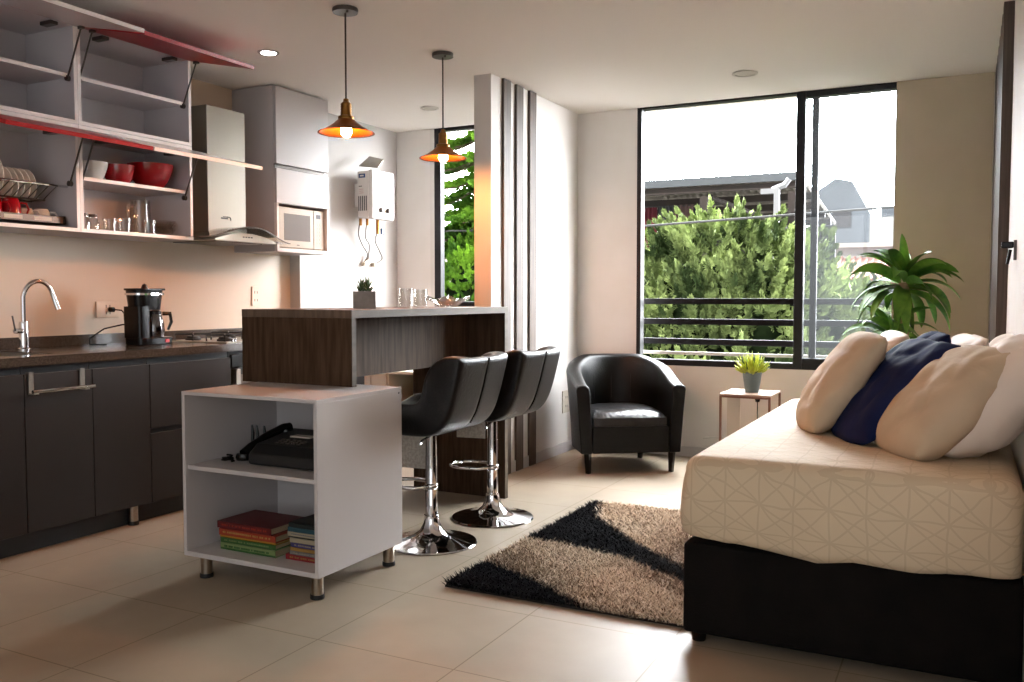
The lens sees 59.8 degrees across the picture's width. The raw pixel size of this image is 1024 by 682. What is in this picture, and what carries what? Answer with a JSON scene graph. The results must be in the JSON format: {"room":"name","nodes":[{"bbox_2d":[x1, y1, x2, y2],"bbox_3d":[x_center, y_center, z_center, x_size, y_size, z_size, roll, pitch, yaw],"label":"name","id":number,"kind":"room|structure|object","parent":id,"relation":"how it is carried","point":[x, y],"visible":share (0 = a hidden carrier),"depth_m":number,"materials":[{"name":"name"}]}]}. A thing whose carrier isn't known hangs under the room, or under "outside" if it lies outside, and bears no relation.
{"room":"studio apartment","nodes":[
{"label":"studio apartment","id":0,"kind":"room"},
{"bbox_2d":[0,79,289,337],"bbox_3d":[-3.175,-0.276,3.357,0.180,2.460,6.700,1,3,27],"label":"wall","id":1,"kind":"structure","parent":0,"point":[205,286],"depth_m":5.08,"materials":[{"name":"beige paint"}]},
{"bbox_2d":[0,0,144,123],"bbox_3d":[-2.238,-1.289,4.005,0.843,0.490,0.715,1,3,27],"label":"upper cabinet","id":2,"kind":"object","parent":1,"relation":"attached to","point":[38,42],"visible":0.99,"depth_m":4.35,"materials":[{"name":"grey"}]},
{"bbox_2d":[0,61,64,84],"bbox_3d":[-2.460,-1.284,4.118,0.325,0.018,0.679,1,3,27],"label":"shelf","id":3,"kind":"object","parent":2,"relation":"attached to","point":[11,72],"depth_m":4.30,"materials":[{"name":"grey"}]},
{"bbox_2d":[0,110,152,233],"bbox_3d":[-2.219,-0.781,4.020,0.886,0.523,0.715,1,3,27],"label":"upper cabinet","id":4,"kind":"object","parent":1,"relation":"attached to","point":[50,149],"visible":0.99,"depth_m":4.39,"materials":[{"name":"grey wood"}]},
{"bbox_2d":[0,177,67,225],"bbox_3d":[-2.446,-0.657,4.142,0.249,0.193,0.675,1,3,27],"label":"dish rack","id":5,"kind":"object","parent":4,"relation":"in","point":[8,217],"visible":0.8,"depth_m":4.24,"materials":[{"name":"silver metal"}]},
{"bbox_2d":[2,198,29,213],"bbox_3d":[-2.358,-0.624,4.207,0.095,0.100,0.107,1,3,27],"label":"mug","id":6,"kind":"object","parent":5,"relation":"on","point":[15,204],"visible":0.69,"depth_m":4.17,"materials":[{"name":"red ceramic"}]},
{"bbox_2d":[0,211,62,224],"bbox_3d":[-2.455,-0.579,4.131,0.247,0.036,0.640,1,3,27],"label":"tray","id":7,"kind":"object","parent":5,"relation":"on","point":[8,217],"depth_m":4.23,"materials":[{"name":"grey metal"}]},
{"bbox_2d":[45,216,65,225],"bbox_3d":[-2.304,-0.595,4.421,0.247,0.041,0.015,1,3,27],"label":"tray","id":8,"kind":"object","parent":5,"relation":"on","point":[62,219],"depth_m":4.36,"materials":[{"name":"black plastic"}]},
{"bbox_2d":[95,301,118,317],"bbox_3d":[-2.253,-0.175,4.958,0.010,0.090,0.150,1,3,27],"label":"wall outlet","id":9,"kind":"object","parent":1,"relation":"attached to","point":[101,308],"visible":0.97,"depth_m":4.95,"materials":[{"name":"beige paint"}]},
{"bbox_2d":[35,125,262,241],"bbox_3d":[-1.892,-0.812,4.657,0.888,0.523,0.715,1,3,27],"label":"upper cabinet","id":10,"kind":"object","parent":1,"relation":"attached to","point":[108,199],"visible":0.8,"depth_m":4.96,"materials":[{"name":"grey wood"}]},
{"bbox_2d":[83,160,107,178],"bbox_3d":[-2.159,-0.874,4.589,0.144,0.095,0.144,1,3,27],"label":"bowl","id":11,"kind":"object","parent":10,"relation":"on","point":[95,169],"visible":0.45,"depth_m":4.54,"materials":[{"name":"white ceramic"}]},
{"bbox_2d":[104,163,134,182],"bbox_3d":[-2.089,-0.882,4.727,0.164,0.098,0.164,1,3,27],"label":"bowl","id":12,"kind":"object","parent":10,"relation":"on","point":[115,171],"visible":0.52,"depth_m":4.67,"materials":[{"name":"red ceramic"}]},
{"bbox_2d":[83,180,183,196],"bbox_3d":[-2.133,-0.826,4.780,0.325,0.018,0.679,1,3,27],"label":"shelf","id":13,"kind":"object","parent":10,"relation":"attached to","point":[107,188],"depth_m":4.85,"materials":[{"name":"grey wood"}]},
{"bbox_2d":[126,162,173,186],"bbox_3d":[-2.002,-0.908,4.928,0.250,0.130,0.250,1,3,27],"label":"bowl","id":14,"kind":"object","parent":10,"relation":"on","point":[156,174],"visible":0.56,"depth_m":4.84,"materials":[{"name":"red ceramic"}]},
{"bbox_2d":[76,27,253,145],"bbox_3d":[-1.914,-1.321,4.643,0.838,0.490,0.715,1,3,27],"label":"upper cabinet","id":15,"kind":"object","parent":1,"relation":"attached to","point":[131,83],"visible":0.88,"depth_m":4.88,"materials":[{"name":"grey"}]},
{"bbox_2d":[81,81,179,110],"bbox_3d":[-2.133,-1.315,4.756,0.325,0.018,0.679,1,3,27],"label":"shelf","id":16,"kind":"object","parent":15,"relation":"attached to","point":[98,93],"depth_m":4.82,"materials":[{"name":"grey laminate"}]},
{"bbox_2d":[162,104,290,245],"bbox_3d":[-1.747,-0.983,5.334,0.516,0.794,0.752,1,3,27],"label":"hood","id":17,"kind":"object","parent":1,"relation":"attached to","point":[219,198],"visible":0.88,"depth_m":5.25,"materials":[{"name":"silver metal"}]},
{"bbox_2d":[232,85,328,255],"bbox_3d":[-1.531,-1.106,5.923,0.366,1.046,0.515,1,3,27],"label":"upper cabinet","id":18,"kind":"object","parent":1,"relation":"attached to","point":[282,125],"visible":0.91,"depth_m":5.71,"materials":[{"name":"white laminate"}]},
{"bbox_2d":[279,206,323,250],"bbox_3d":[-1.517,-0.742,5.937,0.304,0.268,0.450,1,3,27],"label":"microwave","id":19,"kind":"object","parent":18,"relation":"in","point":[302,228],"visible":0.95,"depth_m":5.86,"materials":[{"name":"beige plastic"}]},
{"bbox_2d":[290,113,397,307],"bbox_3d":[-1.335,-0.449,6.849,0.270,2.460,1.202,1,3,27],"label":"wall","id":20,"kind":"structure","parent":0,"point":[316,281],"depth_m":6.73,"materials":[{"name":"grey paint"}]},
{"bbox_2d":[355,156,393,220],"bbox_3d":[-1.053,-1.167,6.775,0.263,0.491,0.288,1,3,27],"label":"water heater","id":21,"kind":"object","parent":20,"relation":"attached to","point":[374,190],"visible":1,"depth_m":6.67,"materials":[{"name":"white metal"}]},
{"bbox_2d":[358,218,383,266],"bbox_3d":[-1.068,-0.754,6.862,0.170,0.356,0.316,1,3,27],"label":"hoses","id":22,"kind":"object","parent":21,"relation":"hanging from","point":[367,259],"visible":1,"depth_m":6.82,"materials":[{"name":"grey"}]},
{"bbox_2d":[0,449,976,681],"bbox_3d":[0.024,1.044,2.570,6.650,0.100,8.100,1,3,27],"label":"floor","id":23,"kind":"structure","parent":0,"point":[125,603],"depth_m":3.05,"materials":[{"name":"beige tile"}]},
{"bbox_2d":[0,367,26,539],"bbox_3d":[-2.466,0.473,3.837,0.660,0.726,0.331,1,3,27],"label":"base cabinet","id":24,"kind":"object","parent":23,"relation":"on","point":[13,501],"visible":1,"depth_m":3.78,"materials":[{"name":"black"}]},
{"bbox_2d":[20,362,94,532],"bbox_3d":[-2.313,0.458,4.135,0.660,0.726,0.331,1,3,27],"label":"base cabinet","id":25,"kind":"object","parent":23,"relation":"on","point":[59,457],"visible":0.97,"depth_m":3.97,"materials":[{"name":"black wood"}]},
{"bbox_2d":[26,368,95,394],"bbox_3d":[-2.006,0.177,3.964,0.058,0.097,0.305,1,3,27],"label":"towel bar","id":26,"kind":"object","parent":25,"relation":"attached to","point":[31,391],"visible":1,"depth_m":3.92,"materials":[{"name":"silver metal"}]},
{"bbox_2d":[0,352,230,558],"bbox_3d":[-2.052,0.480,4.646,0.660,0.822,3.350,1,3,27],"label":"base cabinet","id":27,"kind":"object","parent":23,"relation":"on","point":[169,376],"visible":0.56,"depth_m":4.50,"materials":[{"name":"black wood"}]},
{"bbox_2d":[0,328,241,367],"bbox_3d":[-2.050,0.022,4.628,0.670,0.095,3.360,1,3,27],"label":"countertop","id":28,"kind":"structure","parent":27,"relation":"on","point":[62,349],"depth_m":4.48,"materials":[{"name":"brown stone"}]},
{"bbox_2d":[11,279,60,349],"bbox_3d":[-2.352,-0.132,4.371,0.084,0.347,0.250,2,3,30],"label":"kitchen faucet","id":29,"kind":"object","parent":28,"relation":"on","point":[23,330],"visible":1,"depth_m":4.33,"materials":[{"name":"silver metal"}]},
{"bbox_2d":[89,284,172,344],"bbox_3d":[-2.065,-0.147,4.828,0.400,0.330,0.249,0,3,8],"label":"coffee maker","id":30,"kind":"object","parent":28,"relation":"on","point":[143,324],"visible":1,"depth_m":4.74,"materials":[{"name":"black plastic"}]},
{"bbox_2d":[173,331,241,342],"bbox_3d":[-1.683,-0.027,5.309,0.510,0.046,0.570,1,3,27],"label":"gas hob","id":31,"kind":"object","parent":28,"relation":"in","point":[225,338],"visible":0.66,"depth_m":5.16,"materials":[{"name":"silver metal"}]},
{"bbox_2d":[227,351,253,384],"bbox_3d":[-1.656,0.398,5.311,0.638,0.722,0.600,1,3,27],"label":"oven","id":32,"kind":"object","parent":27,"relation":"in","point":[236,362],"visible":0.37,"depth_m":4.93,"materials":[{"name":"black plastic"}]},
{"bbox_2d":[88,358,151,515],"bbox_3d":[-2.163,0.444,4.428,0.660,0.726,0.321,1,3,27],"label":"base cabinet","id":33,"kind":"object","parent":23,"relation":"on","point":[121,393],"visible":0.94,"depth_m":4.27,"materials":[{"name":"black"}]},
{"bbox_2d":[181,382,401,599],"bbox_3d":[-0.888,0.568,3.646,0.682,0.746,0.545,1,3,27],"label":"shelf unit","id":34,"kind":"object","parent":23,"relation":"on","point":[353,491],"visible":0.81,"depth_m":3.57,"materials":[{"name":"white wood"}]},
{"bbox_2d":[220,542,289,557],"bbox_3d":[-0.999,0.823,3.623,0.288,0.030,0.219,1,3,27],"label":"book","id":35,"kind":"object","parent":34,"relation":"on","point":[224,545],"visible":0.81,"depth_m":3.52,"materials":[{"name":"green paper"}]},
{"bbox_2d":[220,537,289,550],"bbox_3d":[-1.001,0.799,3.625,0.285,0.021,0.216,1,3,27],"label":"book","id":36,"kind":"object","parent":35,"relation":"on","point":[223,539],"visible":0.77,"depth_m":3.52,"materials":[{"name":"green paper"}]},
{"bbox_2d":[220,535,289,544],"bbox_3d":[-1.002,0.784,3.626,0.292,0.010,0.213,1,3,27],"label":"book","id":37,"kind":"object","parent":36,"relation":"on","point":[284,541],"visible":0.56,"depth_m":3.52,"materials":[{"name":"brown paper"}]},
{"bbox_2d":[219,528,289,543],"bbox_3d":[-1.004,0.767,3.622,0.294,0.028,0.211,1,3,27],"label":"book","id":38,"kind":"object","parent":37,"relation":"on","point":[282,536],"visible":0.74,"depth_m":3.52,"materials":[{"name":"brown paper"}]},
{"bbox_2d":[217,510,302,535],"bbox_3d":[-1.018,0.739,3.632,0.285,0.029,0.213,1,3,28],"label":"book","id":39,"kind":"object","parent":38,"relation":"on","point":[254,521],"visible":0.94,"depth_m":3.59,"materials":[{"name":"red paper"}]},
{"bbox_2d":[221,422,313,470],"bbox_3d":[-0.911,0.421,3.632,0.528,0.138,0.329,1,3,27],"label":"telephone","id":40,"kind":"object","parent":34,"relation":"on","point":[283,445],"visible":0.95,"depth_m":3.55,"materials":[{"name":"black plastic"}]},
{"bbox_2d":[286,552,314,562],"bbox_3d":[-0.738,0.832,3.509,0.200,0.023,0.226,1,3,26],"label":"book","id":41,"kind":"object","parent":34,"relation":"on","point":[288,555],"visible":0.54,"depth_m":3.42,"materials":[{"name":"red paper"}]},
{"bbox_2d":[290,550,314,557],"bbox_3d":[-0.721,0.814,3.499,0.200,0.016,0.226,1,3,27],"label":"book","id":42,"kind":"object","parent":41,"relation":"on","point":[291,551],"visible":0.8,"depth_m":3.42,"materials":[{"name":"grey paper"}]},
{"bbox_2d":[290,547,314,553],"bbox_3d":[-0.718,0.800,3.497,0.200,0.016,0.226,1,3,27],"label":"book","id":43,"kind":"object","parent":42,"relation":"on","point":[291,548],"visible":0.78,"depth_m":3.42,"materials":[{"name":"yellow paper"}]},
{"bbox_2d":[290,542,314,549],"bbox_3d":[-0.716,0.784,3.495,0.200,0.019,0.226,1,3,28],"label":"book","id":44,"kind":"object","parent":43,"relation":"on","point":[304,546],"visible":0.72,"depth_m":3.41,"materials":[{"name":"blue paper"}]},
{"bbox_2d":[290,537,314,545],"bbox_3d":[-0.720,0.765,3.496,0.200,0.021,0.226,1,3,27],"label":"book","id":45,"kind":"object","parent":44,"relation":"on","point":[294,540],"visible":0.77,"depth_m":3.41,"materials":[{"name":"brown paper"}]},
{"bbox_2d":[288,536,314,540],"bbox_3d":[-0.725,0.753,3.498,0.200,0.006,0.226,1,3,27],"label":"book","id":46,"kind":"object","parent":45,"relation":"on","point":[288,536],"visible":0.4,"depth_m":3.41,"materials":[{"name":"black paper"}]},
{"bbox_2d":[287,531,314,539],"bbox_3d":[-0.729,0.742,3.500,0.200,0.019,0.226,1,3,27],"label":"book","id":47,"kind":"object","parent":46,"relation":"on","point":[289,533],"visible":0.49,"depth_m":3.42,"materials":[{"name":"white paper"}]},
{"bbox_2d":[288,526,314,534],"bbox_3d":[-0.728,0.724,3.498,0.200,0.019,0.226,1,3,27],"label":"book","id":48,"kind":"object","parent":47,"relation":"on","point":[292,529],"visible":0.26,"depth_m":3.41,"materials":[{"name":"teal paper"}]},
{"bbox_2d":[289,514,314,529],"bbox_3d":[-0.723,0.707,3.495,0.200,0.019,0.226,1,3,27],"label":"book","id":49,"kind":"object","parent":48,"relation":"on","point":[307,522],"visible":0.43,"depth_m":3.44,"materials":[{"name":"black paper"}]},
{"bbox_2d":[242,306,507,498],"bbox_3d":[-0.611,0.367,4.462,0.604,1.066,1.405,1,3,27],"label":"bar table","id":50,"kind":"object","parent":23,"relation":"on","point":[306,346],"visible":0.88,"depth_m":4.23,"materials":[{"name":"brown wood"}]},
{"bbox_2d":[353,276,375,308],"bbox_3d":[-0.699,-0.233,4.205,0.104,0.158,0.106,-1,3,-11],"label":"succulent planter","id":51,"kind":"object","parent":50,"relation":"on","point":[364,298],"visible":1,"depth_m":4.16,"materials":[{"name":"grey concrete"}]},
{"bbox_2d":[364,370,412,400],"bbox_3d":[-0.754,0.496,6.923,0.720,0.565,0.580,1,3,27],"label":"base cabinet","id":52,"kind":"object","parent":23,"relation":"on","point":[403,379],"visible":0.09,"depth_m":6.76,"materials":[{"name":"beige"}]},
{"bbox_2d":[394,351,507,555],"bbox_3d":[-0.338,0.486,4.027,0.544,0.871,0.444,1,3,27],"label":"bar stool","id":53,"kind":"object","parent":23,"relation":"on","point":[458,392],"visible":0.83,"depth_m":3.90,"materials":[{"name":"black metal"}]},
{"bbox_2d":[449,346,560,527],"bbox_3d":[-0.070,0.464,4.485,0.544,0.871,0.444,1,3,27],"label":"bar stool","id":54,"kind":"object","parent":23,"relation":"on","point":[529,376],"visible":0.67,"depth_m":4.41,"materials":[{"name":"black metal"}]},
{"bbox_2d":[442,499,692,627],"bbox_3d":[0.606,0.913,3.862,1.234,0.033,1.620,1,3,27],"label":"shag rug","id":55,"kind":"object","parent":23,"relation":"on","point":[623,560],"visible":0.66,"depth_m":3.63,"materials":[{"name":"beige carpet"}]},
{"bbox_2d":[566,353,685,473],"bbox_3d":[0.716,0.464,5.966,0.718,0.726,0.678,0,3,-7],"label":"armchair","id":56,"kind":"object","parent":23,"relation":"on","point":[619,402],"visible":1,"depth_m":5.71,"materials":[{"name":"black leather"}]},
{"bbox_2d":[591,403,666,426],"bbox_3d":[0.723,0.475,5.906,0.493,0.105,0.537,0,3,-7],"label":"seat cushion","id":57,"kind":"object","parent":56,"relation":"on","point":[602,414],"depth_m":5.67,"materials":[{"name":"black leather"}]},
{"bbox_2d":[719,388,780,440],"bbox_3d":[1.496,0.582,5.594,0.310,0.525,0.340,1,3,27],"label":"side table","id":58,"kind":"object","parent":23,"relation":"on","point":[733,396],"visible":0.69,"depth_m":5.53,"materials":[{"name":"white wood"}]},
{"bbox_2d":[733,352,769,392],"bbox_3d":[1.497,0.190,5.559,0.223,0.260,0.256,1,3,27],"label":"potted succulent","id":59,"kind":"object","parent":58,"relation":"on","point":[752,371],"visible":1,"depth_m":5.52,"materials":[{"name":"green plant"}]},
{"bbox_2d":[683,536,1023,681],"bbox_3d":[1.408,0.783,3.501,0.959,0.330,1.880,1,3,27],"label":"bed","id":60,"kind":"object","parent":23,"relation":"on","point":[967,627],"visible":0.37,"depth_m":2.64,"materials":[{"name":"black fabric"}]},
{"bbox_2d":[680,399,1023,578],"bbox_3d":[1.388,0.479,3.478,0.983,0.295,1.913,1,3,27],"label":"mattress","id":61,"kind":"object","parent":60,"relation":"on","point":[772,484],"visible":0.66,"depth_m":2.65,"materials":[{"name":"beige fabric"}]},
{"bbox_2d":[796,331,887,433],"bbox_3d":[1.252,0.162,3.416,0.310,0.400,0.431,1,3,13],"label":"cushion","id":62,"kind":"object","parent":61,"relation":"on","point":[848,367],"visible":0.82,"depth_m":3.25,"materials":[{"name":"beige fabric"}]},
{"bbox_2d":[881,330,909,351],"bbox_3d":[1.566,0.138,3.871,0.262,0.372,0.400,1,3,13],"label":"cushion","id":63,"kind":"object","parent":61,"relation":"on","point":[893,337],"visible":0.12,"depth_m":3.69,"materials":[{"name":"beige fabric"}]},
{"bbox_2d":[831,338,960,444],"bbox_3d":[1.340,0.177,3.180,0.338,0.372,0.460,0,3,2],"label":"cushion","id":64,"kind":"object","parent":61,"relation":"on","point":[857,424],"visible":0.59,"depth_m":3.08,"materials":[{"name":"blue fabric"}]},
{"bbox_2d":[917,331,950,342],"bbox_3d":[1.664,0.137,3.710,0.276,0.362,0.420,1,3,17],"label":"cushion","id":65,"kind":"object","parent":61,"relation":"on","point":[938,336],"visible":0.16,"depth_m":3.54,"materials":[{"name":"blue fabric"}]},
{"bbox_2d":[875,344,1010,460],"bbox_3d":[1.401,0.201,2.903,0.370,0.376,0.450,0,3,4],"label":"cushion","id":66,"kind":"object","parent":61,"relation":"on","point":[944,402],"visible":0.74,"depth_m":2.75,"materials":[{"name":"beige fabric"}]},
{"bbox_2d":[951,333,988,345],"bbox_3d":[1.715,0.146,3.549,0.292,0.352,0.420,1,3,17],"label":"cushion","id":67,"kind":"object","parent":61,"relation":"on","point":[964,338],"visible":0.1,"depth_m":3.41,"materials":[{"name":"beige fabric"}]},
{"bbox_2d":[944,334,1023,458],"bbox_3d":[1.565,0.180,2.876,0.398,0.418,0.485,1,3,27],"label":"pillow","id":68,"kind":"object","parent":61,"relation":"on","point":[1001,421],"visible":0.49,"depth_m":2.68,"materials":[{"name":"white fabric"}]},
{"bbox_2d":[842,234,963,338],"bbox_3d":[2.198,0.140,5.019,0.563,1.465,0.559,-2,3,-33],"label":"palm plant","id":69,"kind":"object","parent":23,"relation":"on","point":[900,266],"visible":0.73,"depth_m":4.94,"materials":[{"name":"green plant"}]},
{"bbox_2d":[474,73,577,460],"bbox_3d":[0.128,-0.408,6.022,0.117,2.460,1.342,1,3,27],"label":"wall","id":70,"kind":"structure","parent":0,"point":[556,125],"depth_m":6.04,"materials":[{"name":"paint"}]},
{"bbox_2d":[502,78,510,473],"bbox_3d":[-0.035,-0.385,5.558,0.018,2.460,0.095,1,3,27],"label":"wall slat","id":71,"kind":"object","parent":70,"relation":"attached to","point":[506,84],"visible":0.76,"depth_m":5.52,"materials":[{"name":"brown wood"}]},
{"bbox_2d":[515,84,523,470],"bbox_3d":[0.045,-0.393,5.713,0.018,2.460,0.095,1,3,27],"label":"wall slat","id":72,"kind":"object","parent":70,"relation":"attached to","point":[519,90],"visible":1,"depth_m":5.69,"materials":[{"name":"brown wood"}]},
{"bbox_2d":[528,90,536,465],"bbox_3d":[0.133,-0.401,5.884,0.018,2.460,0.095,1,3,27],"label":"wall slat","id":73,"kind":"object","parent":70,"relation":"attached to","point":[532,96],"visible":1,"depth_m":5.86,"materials":[{"name":"brown wood"}]},
{"bbox_2d":[511,440,574,472],"bbox_3d":[0.184,0.787,6.053,0.010,0.070,1.342,1,3,27],"label":"baseboard","id":74,"kind":"structure","parent":70,"relation":"attached to","point":[558,449],"depth_m":6.17,"materials":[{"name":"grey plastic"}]},
{"bbox_2d":[58,0,1012,132],"bbox_3d":[0.024,-1.538,2.442,6.650,0.150,8.100,1,3,27],"label":"ceiling","id":75,"kind":"structure","parent":0,"point":[579,56],"depth_m":4.75,"materials":[{"name":"white paint"}]},
{"bbox_2d":[318,4,374,137],"bbox_3d":[-0.775,-1.248,4.148,0.264,0.593,0.264,1,3,27],"label":"pendant lamp","id":76,"kind":"object","parent":75,"relation":"hanging from","point":[345,126],"visible":1,"depth_m":4.14,"materials":[{"name":"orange metal"}]},
{"bbox_2d":[338,98,353,118],"bbox_3d":[-0.775,-1.082,4.156,0.076,0.099,0.076,1,3,27],"label":"socket","id":77,"kind":"object","parent":76,"relation":"attached to","point":[346,111],"depth_m":4.13,"materials":[{"name":"gold metal"}]},
{"bbox_2d":[419,51,466,161],"bbox_3d":[-0.381,-1.286,4.912,0.264,0.593,0.264,1,3,27],"label":"pendant lamp","id":78,"kind":"object","parent":75,"relation":"hanging from","point":[442,152],"visible":1,"depth_m":4.90,"materials":[{"name":"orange metal"}]},
{"bbox_2d":[436,129,449,146],"bbox_3d":[-0.381,-1.120,4.920,0.076,0.099,0.076,1,3,27],"label":"socket","id":79,"kind":"object","parent":78,"relation":"attached to","point":[443,138],"depth_m":4.90,"materials":[{"name":"gold metal"}]},
{"bbox_2d":[397,72,995,447],"bbox_3d":[0.971,-0.426,6.384,4.800,2.460,0.070,1,3,27],"label":"wall","id":80,"kind":"structure","parent":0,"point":[607,140],"depth_m":6.47,"materials":[{"name":"paint"}]},
{"bbox_2d":[430,125,474,306],"bbox_3d":[-0.235,-0.976,6.972,0.913,1.426,0.070,1,3,27],"label":"window","id":81,"kind":"structure","parent":80,"relation":"attached to","point":[437,259],"depth_m":7.13,"materials":[{"name":"black metal"}]},
{"bbox_2d":[652,446,706,456],"bbox_3d":[1.697,0.788,6.027,2.727,0.070,0.010,1,3,27],"label":"baseboard","id":82,"kind":"structure","parent":80,"relation":"attached to","point":[688,451],"depth_m":6.26,"materials":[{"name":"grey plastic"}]},
{"bbox_2d":[636,82,896,369],"bbox_3d":[1.666,-0.728,6.008,1.707,1.826,0.086,1,3,27],"label":"window","id":83,"kind":"structure","parent":80,"relation":"attached to","point":[799,363],"depth_m":5.87,"materials":[{"name":"black metal"}]},
{"bbox_2d":[644,298,891,358],"bbox_3d":[1.773,0.028,6.218,2.700,0.650,0.110,1,3,27],"label":"railing","id":84,"kind":"object","parent":80,"relation":"attached to","point":[776,301],"depth_m":6.28,"materials":[{"name":"black metal"}]},
{"bbox_2d":[892,72,994,338],"bbox_3d":[2.633,-0.575,5.467,0.536,2.068,0.013,1,3,27],"label":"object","id":85,"kind":"object","parent":80,"relation":"attached to","point":[944,147],"visible":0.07,"depth_m":5.43,"materials":[{"name":"beige paint"}]},
{"bbox_2d":[743,372,761,392],"bbox_3d":[1.501,0.256,5.564,0.122,0.127,0.122,1,3,27],"label":"pot","id":86,"kind":"object","parent":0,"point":[751,380],"depth_m":5.52,"materials":[{"name":"grey ceramic"}]},
{"bbox_2d":[1006,0,1023,681],"bbox_3d":[2.072,-0.282,3.480,0.190,2.460,4.102,1,3,27],"label":"wall","id":87,"kind":"structure","parent":0,"point":[1014,321],"depth_m":3.43,"materials":[{"name":"paint"}]},
{"bbox_2d":[989,64,996,342],"bbox_3d":[2.824,-0.367,5.204,0.044,2.460,0.100,1,3,27],"label":"wall slat","id":88,"kind":"object","parent":87,"relation":"attached to","point":[996,64],"visible":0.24,"depth_m":5.17,"materials":[{"name":"brown wood"}]},
{"bbox_2d":[990,56,997,339],"bbox_3d":[2.733,-0.359,5.027,0.044,2.460,0.100,1,3,27],"label":"wall slat","id":89,"kind":"object","parent":87,"relation":"attached to","point":[997,56],"visible":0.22,"depth_m":4.99,"materials":[{"name":"brown wood"}]},
{"bbox_2d":[990,48,998,341],"bbox_3d":[2.642,-0.350,4.849,0.044,2.460,0.100,1,3,27],"label":"wall slat","id":90,"kind":"object","parent":87,"relation":"attached to","point":[998,48],"visible":0.2,"depth_m":4.81,"materials":[{"name":"brown wood"}]},
{"bbox_2d":[991,40,999,340],"bbox_3d":[2.551,-0.341,4.671,0.044,2.460,0.100,1,3,27],"label":"wall slat","id":91,"kind":"object","parent":87,"relation":"attached to","point":[999,40],"visible":0.16,"depth_m":4.63,"materials":[{"name":"brown wood"}]},
{"bbox_2d":[992,26,1001,339],"bbox_3d":[2.460,-0.332,4.493,0.044,2.460,0.100,1,3,27],"label":"wall slat","id":92,"kind":"object","parent":87,"relation":"attached to","point":[1001,26],"visible":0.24,"depth_m":4.45,"materials":[{"name":"brown wood"}]},
{"bbox_2d":[993,15,1002,338],"bbox_3d":[2.369,-0.324,4.315,0.044,2.460,0.100,1,3,27],"label":"wall slat","id":93,"kind":"object","parent":87,"relation":"attached to","point":[1002,15],"visible":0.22,"depth_m":4.28,"materials":[{"name":"brown wood"}]},
{"bbox_2d":[995,0,1014,337],"bbox_3d":[2.278,-0.315,4.137,0.044,2.460,0.100,1,3,27],"label":"wall slat","id":94,"kind":"object","parent":87,"relation":"attached to","point":[1009,6],"visible":0.56,"depth_m":4.07,"materials":[{"name":"brown wood"}]},
{"bbox_2d":[1001,240,1016,263],"bbox_3d":[1.891,-0.337,3.389,0.052,0.091,0.040,1,3,27],"label":"door handle","id":95,"kind":"object","parent":87,"relation":"attached to","point":[1004,245],"visible":0.99,"depth_m":3.38,"materials":[{"name":"grey metal"}]},
{"label":"outside","id":96,"kind":"structure","parent":0,"visible":0},
{"bbox_3d":[51.568,0.238,100.907,120.000,0.200,213.600,1,3,27],"label":"ground","id":97,"kind":"structure","parent":96,"visible":0},
{"bbox_2d":[444,130,474,290],"bbox_3d":[-0.004,0.375,10.031,2.656,8.500,2.743,0,3,8],"label":"tree","id":98,"kind":"object","parent":97,"relation":"on","point":[462,200],"visible":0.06,"depth_m":9.61,"materials":[{"name":"green plant"}]},
{"bbox_2d":[445,228,474,300],"bbox_3d":[-0.381,1.744,9.338,1.502,5.838,1.277,1,3,15],"label":"cypress tree","id":99,"kind":"object","parent":97,"relation":"on","point":[455,252],"visible":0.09,"depth_m":9.00,"materials":[{"name":"green plant"}]},
{"bbox_2d":[644,172,835,291],"bbox_3d":[3.025,0.942,15.064,4.120,6.870,3.540,1,3,27],"label":"building","id":100,"kind":"structure","parent":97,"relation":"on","point":[722,190],"depth_m":13.31,"materials":[{"name":"metal"}]},
{"bbox_2d":[645,204,721,207],"bbox_3d":[1.919,-2.078,13.872,2.700,0.034,0.015,1,3,27],"label":"clothes line","id":101,"kind":"object","parent":100,"relation":"attached to","point":[714,204],"visible":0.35,"depth_m":13.61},
{"bbox_2d":[644,207,656,247],"bbox_3d":[2.127,-1.753,13.789,0.260,0.620,0.090,1,3,27],"label":"garment","id":102,"kind":"object","parent":101,"relation":"hanging from","point":[650,213],"visible":0.32,"depth_m":13.77,"materials":[{"name":"red fabric"}]},
{"bbox_2d":[643,195,891,362],"bbox_3d":[2.337,1.502,9.975,3.906,6.259,3.069,1,3,16],"label":"cypress tree","id":103,"kind":"object","parent":97,"relation":"on","point":[726,273],"visible":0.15,"depth_m":9.07,"materials":[{"name":"green plant"}]},
{"bbox_2d":[760,178,791,258],"bbox_3d":[3.654,1.124,12.467,0.412,6.764,0.080,1,3,27],"label":"post","id":104,"kind":"object","parent":97,"relation":"on","point":[775,190],"visible":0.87,"depth_m":12.28,"materials":[{"name":"grey"}]},
{"bbox_2d":[818,179,893,242],"bbox_3d":[12.358,-0.426,26.247,5.900,8.500,4.030,1,3,27],"label":"house","id":105,"kind":"structure","parent":97,"relation":"on","point":[864,226],"depth_m":25.27,"materials":[{"name":"grey"}]},
{"bbox_2d":[836,242,892,334],"bbox_3d":[10.202,0.907,20.939,5.850,6.360,5.551,1,3,27],"label":"house","id":106,"kind":"structure","parent":97,"relation":"on","point":[855,249],"depth_m":20.37,"materials":[{"name":"grey"}]},
{"bbox_2d":[849,272,891,331],"bbox_3d":[4.335,1.910,9.937,2.067,5.449,2.027,-2,3,-33],"label":"cypress tree","id":107,"kind":"object","parent":97,"relation":"on","point":[875,277],"visible":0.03,"depth_m":9.68,"materials":[{"name":"plant"}]},
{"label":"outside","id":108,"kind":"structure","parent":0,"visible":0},
{"bbox_2d":[444,206,893,231],"bbox_3d":[1.510,-1.151,8.392,6.001,0.152,0.019,1,3,27],"label":"power cable","id":109,"kind":"object","parent":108,"point":[882,207],"visible":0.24,"depth_m":8.03,"materials":[{"name":"grey plastic"}]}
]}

